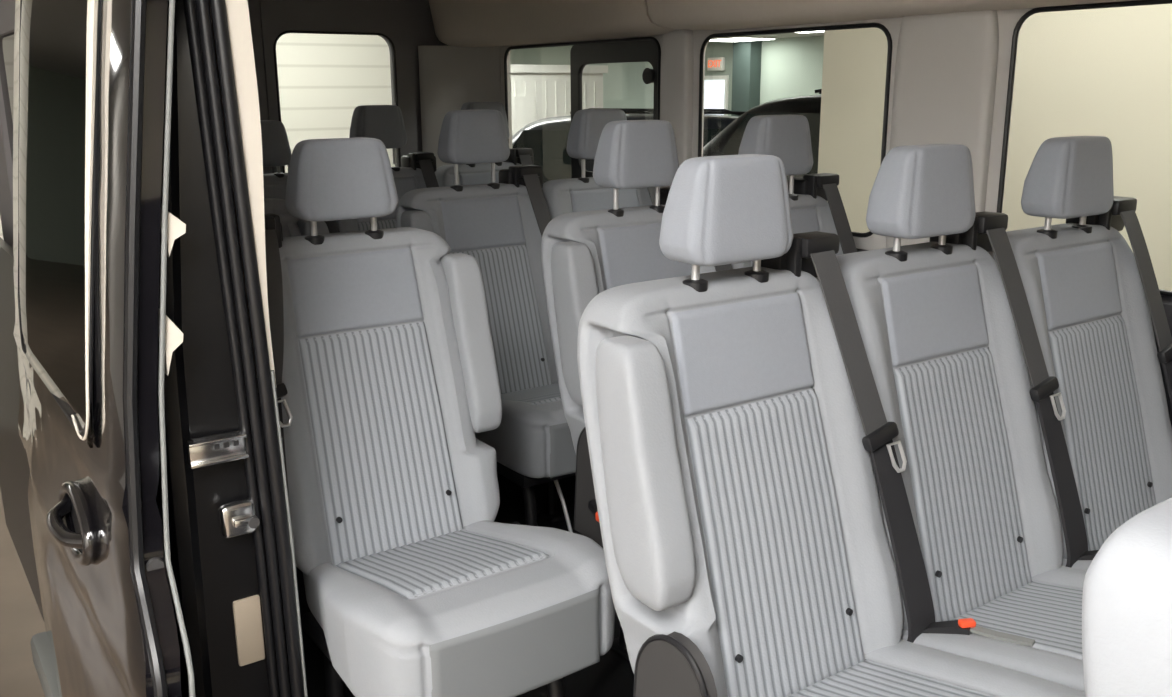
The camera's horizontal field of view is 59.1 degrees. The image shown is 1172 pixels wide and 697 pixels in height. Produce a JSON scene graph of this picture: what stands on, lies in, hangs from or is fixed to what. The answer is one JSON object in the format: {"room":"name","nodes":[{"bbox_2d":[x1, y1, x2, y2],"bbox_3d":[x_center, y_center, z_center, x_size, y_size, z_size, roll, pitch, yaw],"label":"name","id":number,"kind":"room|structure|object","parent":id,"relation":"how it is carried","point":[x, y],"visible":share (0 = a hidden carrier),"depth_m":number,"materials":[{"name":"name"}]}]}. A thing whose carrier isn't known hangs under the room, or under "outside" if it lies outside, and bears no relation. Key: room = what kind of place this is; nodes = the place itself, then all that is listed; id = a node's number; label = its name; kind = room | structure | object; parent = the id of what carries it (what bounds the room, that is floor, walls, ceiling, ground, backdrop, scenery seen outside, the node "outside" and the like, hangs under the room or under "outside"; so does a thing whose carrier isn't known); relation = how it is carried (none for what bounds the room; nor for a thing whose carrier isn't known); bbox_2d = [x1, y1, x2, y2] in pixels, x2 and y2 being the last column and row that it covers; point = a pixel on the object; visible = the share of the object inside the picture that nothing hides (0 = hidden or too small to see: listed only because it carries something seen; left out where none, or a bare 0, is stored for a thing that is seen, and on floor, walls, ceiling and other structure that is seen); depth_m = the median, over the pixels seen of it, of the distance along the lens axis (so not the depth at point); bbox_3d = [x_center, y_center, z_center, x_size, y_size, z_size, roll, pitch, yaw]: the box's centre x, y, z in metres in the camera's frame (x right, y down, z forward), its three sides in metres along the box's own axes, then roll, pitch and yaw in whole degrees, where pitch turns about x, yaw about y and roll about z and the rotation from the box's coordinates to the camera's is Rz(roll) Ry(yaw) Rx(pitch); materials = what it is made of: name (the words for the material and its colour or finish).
{"room":"vehicle interior","nodes":[
{"label":"vehicle interior","id":0,"kind":"room"},
{"bbox_2d":[0,0,14,247],"bbox_3d":[-1.346,-0.330,2.690,0.050,2.010,2.650,-10,17,-34],"label":"wall","id":1,"kind":"structure","parent":0,"point":[7,7],"depth_m":3.40,"materials":[{"name":"grey"}]},
{"bbox_2d":[0,32,13,163],"bbox_3d":[-1.609,-0.614,3.027,0.041,0.620,0.920,-10,17,-34],"label":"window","id":2,"kind":"structure","parent":1,"relation":"in","point":[6,41],"depth_m":3.20,"materials":[{"name":"black glass"}]},
{"bbox_2d":[0,237,43,619],"bbox_3d":[-1.485,0.364,2.867,0.068,1.180,2.620,-10,17,-34],"label":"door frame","id":3,"kind":"structure","parent":1,"relation":"attached to","point":[14,470],"depth_m":3.28,"materials":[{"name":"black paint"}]},
{"bbox_2d":[30,631,59,696],"bbox_3d":[-0.892,1.056,2.069,0.100,0.100,2.200,-10,17,-34],"label":"trim","id":4,"kind":"structure","parent":1,"relation":"attached to","point":[42,655],"depth_m":2.77,"materials":[{"name":"grey"}]},
{"bbox_2d":[13,0,248,696],"bbox_3d":[-0.959,-0.039,1.995,0.303,1.923,1.520,-10,17,-34],"label":"sliding door","id":5,"kind":"structure","parent":1,"relation":"in","point":[89,75],"depth_m":1.60,"materials":[{"name":"black paint"}]},
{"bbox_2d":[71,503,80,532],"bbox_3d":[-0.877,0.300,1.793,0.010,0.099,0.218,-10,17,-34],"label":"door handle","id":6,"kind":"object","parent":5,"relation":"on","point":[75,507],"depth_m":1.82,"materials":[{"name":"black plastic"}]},
{"bbox_2d":[156,0,279,696],"bbox_3d":[-0.616,-0.004,1.663,0.187,2.110,0.148,-10,17,-34],"label":"trim","id":7,"kind":"structure","parent":1,"relation":"attached to","point":[212,571],"depth_m":1.63,"materials":[{"name":"black paint"}]},
{"bbox_2d":[185,0,278,696],"bbox_3d":[-0.565,0.008,1.610,0.079,2.111,0.013,-10,17,-34],"label":"trim","id":8,"kind":"structure","parent":1,"relation":"attached to","point":[190,4],"depth_m":1.60,"materials":[{"name":"black rubber"}]},
{"bbox_2d":[209,0,276,387],"bbox_3d":[-0.566,-0.492,1.571,0.070,1.120,0.160,-10,17,-34],"label":"trim","id":9,"kind":"structure","parent":1,"relation":"attached to","point":[238,18],"depth_m":1.56,"materials":[{"name":"beige plastic"}]},
{"bbox_2d":[196,0,290,696],"bbox_3d":[-0.548,0.007,1.614,0.083,2.111,0.017,-10,17,-34],"label":"trim","id":10,"kind":"structure","parent":1,"relation":"attached to","point":[203,9],"depth_m":1.61,"materials":[{"name":"black rubber"}]},
{"bbox_2d":[233,595,264,665],"bbox_3d":[-0.568,0.475,1.743,0.045,0.120,0.010,-10,17,-34],"label":"cover plate","id":11,"kind":"object","parent":1,"relation":"attached to","point":[246,611],"visible":1,"depth_m":1.74,"materials":[{"name":"brown plastic"}]},
{"bbox_2d":[210,0,303,696],"bbox_3d":[-0.529,0.005,1.621,0.087,2.111,0.021,-10,17,-34],"label":"door seal","id":12,"kind":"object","parent":1,"relation":"attached to","point":[218,7],"depth_m":1.61,"materials":[{"name":"black rubber"}]},
{"bbox_2d":[270,370,307,696],"bbox_3d":[-0.493,0.470,1.760,0.019,0.900,0.007,-10,17,-34],"label":"trim","id":13,"kind":"structure","parent":1,"relation":"attached to","point":[271,371],"depth_m":1.72,"materials":[{"name":"grey"}]},
{"bbox_2d":[0,488,45,696],"bbox_3d":[1.442,-0.063,8.769,26.000,0.100,26.000,-10,17,-34],"label":"floor","id":14,"kind":"structure","parent":0,"point":[21,618],"depth_m":4.07,"materials":[{"name":"concrete"}]},
{"bbox_2d":[511,64,607,135],"bbox_3d":[-2.372,-2.500,13.565,5.080,2.340,2.080,-10,17,-34],"label":"storage unit","id":15,"kind":"object","parent":14,"relation":"on","point":[538,92],"visible":0.12,"depth_m":13.46,"materials":[{"name":"white metal"}]},
{"bbox_2d":[512,108,744,182],"bbox_3d":[0.072,-1.589,10.926,4.600,1.829,2.230,-1,14,-1],"label":"parked car","id":16,"kind":"object","parent":14,"relation":"on","point":[547,137],"visible":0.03,"depth_m":10.04,"materials":[{"name":"black paint"}]},
{"bbox_2d":[703,89,821,182],"bbox_3d":[2.050,-1.046,8.249,5.000,2.053,2.330,2,14,11],"label":"car","id":17,"kind":"object","parent":14,"relation":"on","point":[728,141],"visible":0.02,"depth_m":7.44,"materials":[{"name":"black paint"}]},
{"bbox_2d":[0,33,394,239],"bbox_3d":[-2.662,-1.147,6.885,4.000,2.970,0.150,-10,17,-34],"label":"garage door","id":18,"kind":"structure","parent":0,"point":[323,78],"depth_m":7.24,"materials":[{"name":"white metal"}]},
{"bbox_2d":[218,499,259,538],"bbox_3d":[-0.560,0.277,1.671,0.058,0.058,0.037,-10,17,-34],"label":"latch","id":19,"kind":"object","parent":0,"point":[236,518],"depth_m":1.66,"materials":[{"name":"silver metal"}]},
{"bbox_2d":[397,0,447,151],"bbox_3d":[-1.330,-0.741,4.330,1.960,2.010,0.060,-10,17,-34],"label":"wall","id":20,"kind":"structure","parent":0,"point":[423,30],"depth_m":4.58,"materials":[{"name":"grey plastic"}]},
{"bbox_2d":[248,0,272,173],"bbox_3d":[-1.656,-0.556,4.073,0.857,1.630,0.056,-10,17,-34],"label":"door","id":21,"kind":"structure","parent":20,"relation":"in","point":[253,5],"depth_m":4.14,"materials":[{"name":"grey plastic"}]},
{"bbox_2d":[259,0,417,172],"bbox_3d":[-1.032,-0.666,4.498,0.657,1.630,0.056,-10,17,-34],"label":"door","id":22,"kind":"structure","parent":20,"relation":"in","point":[391,20],"depth_m":4.34,"materials":[{"name":"grey"}]},
{"bbox_2d":[281,474,633,696],"bbox_3d":[0.383,0.844,2.222,1.960,0.060,5.860,-10,17,-34],"label":"floor","id":23,"kind":"structure","parent":0,"point":[613,676],"depth_m":2.49,"materials":[{"name":"black plastic"}]},
{"bbox_2d":[264,198,328,236],"bbox_3d":[-0.787,0.097,2.565,0.573,1.234,0.737,-10,17,-34],"label":"passenger seat","id":24,"kind":"object","parent":23,"relation":"on","point":[291,226],"visible":0.03,"depth_m":2.76,"materials":[{"name":"fabric"}]},
{"bbox_2d":[260,120,339,232],"bbox_3d":[-0.931,-0.128,3.466,0.494,1.234,0.738,-10,17,-34],"label":"passenger seat","id":25,"kind":"object","parent":23,"relation":"on","point":[276,151],"visible":0.06,"depth_m":3.55,"materials":[{"name":"fabric"}]},
{"bbox_2d":[336,105,498,474],"bbox_3d":[-0.571,-0.213,3.706,0.494,1.279,0.738,-10,17,-34],"label":"passenger seat","id":26,"kind":"object","parent":23,"relation":"on","point":[385,123],"visible":0.13,"depth_m":3.78,"materials":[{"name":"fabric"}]},
{"bbox_2d":[256,138,614,696],"bbox_3d":[-0.316,0.246,1.947,0.573,1.240,0.737,-10,17,-34],"label":"passenger seat","id":27,"kind":"object","parent":23,"relation":"on","point":[386,374],"visible":0.98,"depth_m":1.99,"materials":[{"name":"fabric"}]},
{"bbox_2d":[303,520,614,696],"bbox_3d":[-0.260,0.441,1.915,0.488,0.188,0.542,-10,17,-34],"label":"cushion","id":28,"kind":"object","parent":27,"relation":"on","point":[399,608],"depth_m":1.75,"materials":[{"name":"fabric"}]},
{"bbox_2d":[435,102,533,186],"bbox_3d":[-0.211,-0.281,3.950,0.494,1.286,0.738,-10,17,-34],"label":"passenger seat","id":29,"kind":"object","parent":23,"relation":"on","point":[468,174],"visible":0.07,"depth_m":4.02,"materials":[{"name":"fabric"}]},
{"bbox_2d":[396,110,575,532],"bbox_3d":[-0.166,-0.032,2.982,0.573,1.274,0.737,-10,17,-34],"label":"passenger seat","id":30,"kind":"object","parent":23,"relation":"on","point":[502,225],"visible":0.51,"depth_m":3.08,"materials":[{"name":"fabric"}]},
{"bbox_2d":[475,381,566,477],"bbox_3d":[-0.110,0.179,2.955,0.454,0.187,0.542,-10,17,-34],"label":"cushion","id":31,"kind":"object","parent":30,"relation":"on","point":[530,439],"depth_m":2.68,"materials":[{"name":"fabric"}]},
{"bbox_2d":[542,109,660,218],"bbox_3d":[0.233,-0.100,3.255,0.517,1.268,0.738,-10,17,-34],"label":"passenger seat","id":32,"kind":"object","parent":23,"relation":"on","point":[562,196],"visible":0.11,"depth_m":3.28,"materials":[{"name":"fabric"}]},
{"bbox_2d":[541,120,732,660],"bbox_3d":[0.289,0.130,2.355,0.573,1.259,0.737,-10,17,-34],"label":"passenger seat","id":33,"kind":"object","parent":23,"relation":"on","point":[585,254],"visible":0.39,"depth_m":2.40,"materials":[{"name":"fabric"}]},
{"bbox_2d":[731,115,856,268],"bbox_3d":[0.688,0.058,2.627,0.517,1.263,0.738,-10,17,-34],"label":"passenger seat","id":34,"kind":"object","parent":23,"relation":"on","point":[785,137],"visible":0.13,"depth_m":2.74,"materials":[{"name":"fabric"}]},
{"bbox_2d":[577,154,1084,696],"bbox_3d":[0.381,0.369,1.454,0.573,1.234,0.737,-10,17,-34],"label":"passenger seat","id":35,"kind":"object","parent":23,"relation":"on","point":[738,431],"visible":1,"depth_m":1.53,"materials":[{"name":"fabric"}]},
{"bbox_2d":[787,639,1084,696],"bbox_3d":[0.437,0.560,1.422,0.454,0.187,0.542,-10,17,-34],"label":"cushion","id":36,"kind":"object","parent":35,"relation":"on","point":[815,667],"depth_m":1.55,"materials":[{"name":"fabric"}]},
{"bbox_2d":[816,144,1087,691],"bbox_3d":[0.781,0.298,1.726,0.517,1.234,0.738,-10,17,-34],"label":"passenger seat","id":37,"kind":"object","parent":23,"relation":"on","point":[948,332],"visible":0.73,"depth_m":1.81,"materials":[{"name":"fabric"}]},
{"bbox_2d":[901,566,1086,691],"bbox_3d":[0.814,0.494,1.678,0.454,0.187,0.542,-10,17,-34],"label":"cushion","id":38,"kind":"object","parent":37,"relation":"on","point":[1025,619],"depth_m":1.71,"materials":[{"name":"fabric"}]},
{"bbox_2d":[988,136,1171,569],"bbox_3d":[1.157,0.231,1.982,0.517,1.234,0.738,-10,17,-34],"label":"passenger seat","id":39,"kind":"object","parent":23,"relation":"on","point":[1092,299],"visible":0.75,"depth_m":2.07,"materials":[{"name":"fabric"}]},
{"bbox_2d":[1061,558,1091,569],"bbox_3d":[1.190,0.427,1.934,0.454,0.187,0.542,-10,17,-34],"label":"cushion","id":40,"kind":"object","parent":39,"relation":"on","point":[1082,563],"depth_m":1.93,"materials":[{"name":"fabric"}]},
{"bbox_2d":[1082,498,1171,696],"bbox_3d":[0.791,0.593,0.755,0.517,1.234,0.738,-10,17,-34],"label":"passenger seat","id":41,"kind":"object","parent":23,"relation":"on","point":[1127,595],"visible":1,"depth_m":0.79,"materials":[{"name":"fabric"}]},
{"bbox_2d":[510,45,653,108],"bbox_3d":[-5.699,-3.874,17.830,18.500,2.970,0.100,-10,17,-34],"label":"wall","id":42,"kind":"structure","parent":0,"point":[624,86],"depth_m":21.93,"materials":[{"name":"white paint"}]},
{"bbox_2d":[705,35,823,115],"bbox_3d":[8.551,-2.959,13.828,0.100,2.970,23.000,-10,17,-34],"label":"wall","id":43,"kind":"structure","parent":0,"point":[790,66],"depth_m":20.02,"materials":[{"name":"white paint"}]},
{"bbox_2d":[707,57,724,70],"bbox_3d":[2.694,-5.902,21.452,0.089,0.260,0.460,-10,17,-34],"label":"exit sign","id":44,"kind":"object","parent":43,"relation":"attached to","point":[713,64],"visible":1,"depth_m":21.40,"materials":[{"name":"white"}]},
{"bbox_2d":[704,75,728,114],"bbox_3d":[2.591,-4.609,22.011,0.060,2.320,1.160,-10,17,-34],"label":"door","id":45,"kind":"structure","parent":43,"relation":"in","point":[716,88],"depth_m":21.58,"materials":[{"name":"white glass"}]},
{"bbox_2d":[731,40,761,116],"bbox_3d":[3.213,-4.692,20.867,0.300,2.970,0.500,-10,17,-34],"label":"column","id":46,"kind":"structure","parent":43,"relation":"attached to","point":[746,70],"depth_m":20.54,"materials":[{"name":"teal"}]},
{"bbox_2d":[500,8,1032,249],"bbox_3d":[1.139,-0.099,2.530,0.012,1.610,5.850,-10,17,-34],"label":"window frame","id":47,"kind":"structure","parent":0,"point":[1007,19],"depth_m":2.78,"materials":[{"name":"grey plastic"}]},
{"bbox_2d":[418,46,511,168],"bbox_3d":[-0.526,-0.578,4.668,0.295,1.520,0.288,-10,17,-34],"label":"trim","id":48,"kind":"structure","parent":47,"relation":"attached to","point":[450,77],"depth_m":4.53,"materials":[{"name":"grey plastic"}]},
{"bbox_2d":[428,0,675,46],"bbox_3d":[-0.221,-1.425,3.923,0.400,0.498,1.495,-10,17,-34],"label":"trim","id":49,"kind":"structure","parent":47,"relation":"attached to","point":[463,23],"depth_m":3.89,"materials":[{"name":"plastic"}]},
{"bbox_2d":[504,36,660,182],"bbox_3d":[-0.042,-0.906,4.045,0.038,0.572,1.060,-10,17,-34],"label":"window","id":50,"kind":"structure","parent":47,"relation":"in","point":[638,49],"depth_m":3.83,"materials":[{"name":"black rubber"}]},
{"bbox_2d":[660,29,693,187],"bbox_3d":[0.309,-0.746,3.549,0.044,0.760,0.145,-10,17,-34],"label":"trim","id":51,"kind":"structure","parent":47,"relation":"attached to","point":[677,52],"depth_m":3.48,"materials":[{"name":"grey plastic"}]},
{"bbox_2d":[698,23,891,237],"bbox_3d":[0.609,-0.669,3.159,0.027,0.597,0.788,-10,17,-34],"label":"window","id":52,"kind":"structure","parent":47,"relation":"in","point":[883,28],"depth_m":2.98,"materials":[{"name":"black rubber"}]},
{"bbox_2d":[647,0,1133,29],"bbox_3d":[1.455,-0.855,1.607,0.400,0.498,4.315,-10,17,-34],"label":"trim","id":53,"kind":"structure","parent":47,"relation":"attached to","point":[674,14],"depth_m":2.86,"materials":[{"name":"plastic"}]},
{"bbox_2d":[886,10,998,247],"bbox_3d":[0.921,-0.538,2.702,0.044,0.760,0.295,-10,17,-34],"label":"trim","id":54,"kind":"structure","parent":47,"relation":"attached to","point":[946,66],"depth_m":2.63,"materials":[{"name":"grey plastic"}]},
{"bbox_2d":[856,248,1171,425],"bbox_3d":[1.152,0.256,2.615,0.095,0.880,5.830,-10,17,-34],"label":"trim","id":55,"kind":"structure","parent":47,"relation":"attached to","point":[1167,301],"depth_m":2.29,"materials":[{"name":"grey plastic"}]},
{"bbox_2d":[997,0,1171,296],"bbox_3d":[1.427,-0.379,2.031,0.027,0.642,1.355,-10,17,-34],"label":"window","id":56,"kind":"structure","parent":47,"relation":"in","point":[1026,15],"depth_m":2.49,"materials":[{"name":"black rubber"}]},
{"bbox_2d":[709,32,823,41],"bbox_3d":[1.424,-3.040,8.022,26.000,0.100,26.000,-10,17,-34],"label":"ceiling","id":57,"kind":"structure","parent":0,"point":[782,35],"depth_m":19.01,"materials":[{"name":"grey"}]},
{"bbox_2d":[710,36,777,41],"bbox_3d":[2.878,-5.901,19.697,0.980,0.051,1.180,-10,17,-34],"label":"ceiling light","id":58,"kind":"object","parent":57,"relation":"attached to","point":[735,38],"visible":0.79,"depth_m":19.40,"materials":[{"name":"white plastic"}]},
{"bbox_2d":[710,38,774,41],"bbox_3d":[2.878,-5.882,19.702,0.900,0.012,1.100,-10,17,-34],"label":"diffuser","id":59,"kind":"object","parent":58,"relation":"attached to","point":[713,39],"depth_m":19.46,"materials":[{"name":"white plastic"}]},
{"bbox_2d":[796,31,823,32],"bbox_3d":[3.515,-5.092,16.456,1.280,0.051,1.280,-10,17,-34],"label":"ceiling light","id":60,"kind":"object","parent":57,"relation":"attached to","point":[812,31],"visible":0.11,"depth_m":17.10,"materials":[{"name":"white plastic"}]},
{"bbox_2d":[818,4,1171,290],"bbox_3d":[3.739,0.038,2.003,0.200,2.970,8.570,-10,17,-34],"label":"wall","id":61,"kind":"structure","parent":0,"point":[1106,72],"depth_m":4.16,"materials":[{"name":"beige paint"}]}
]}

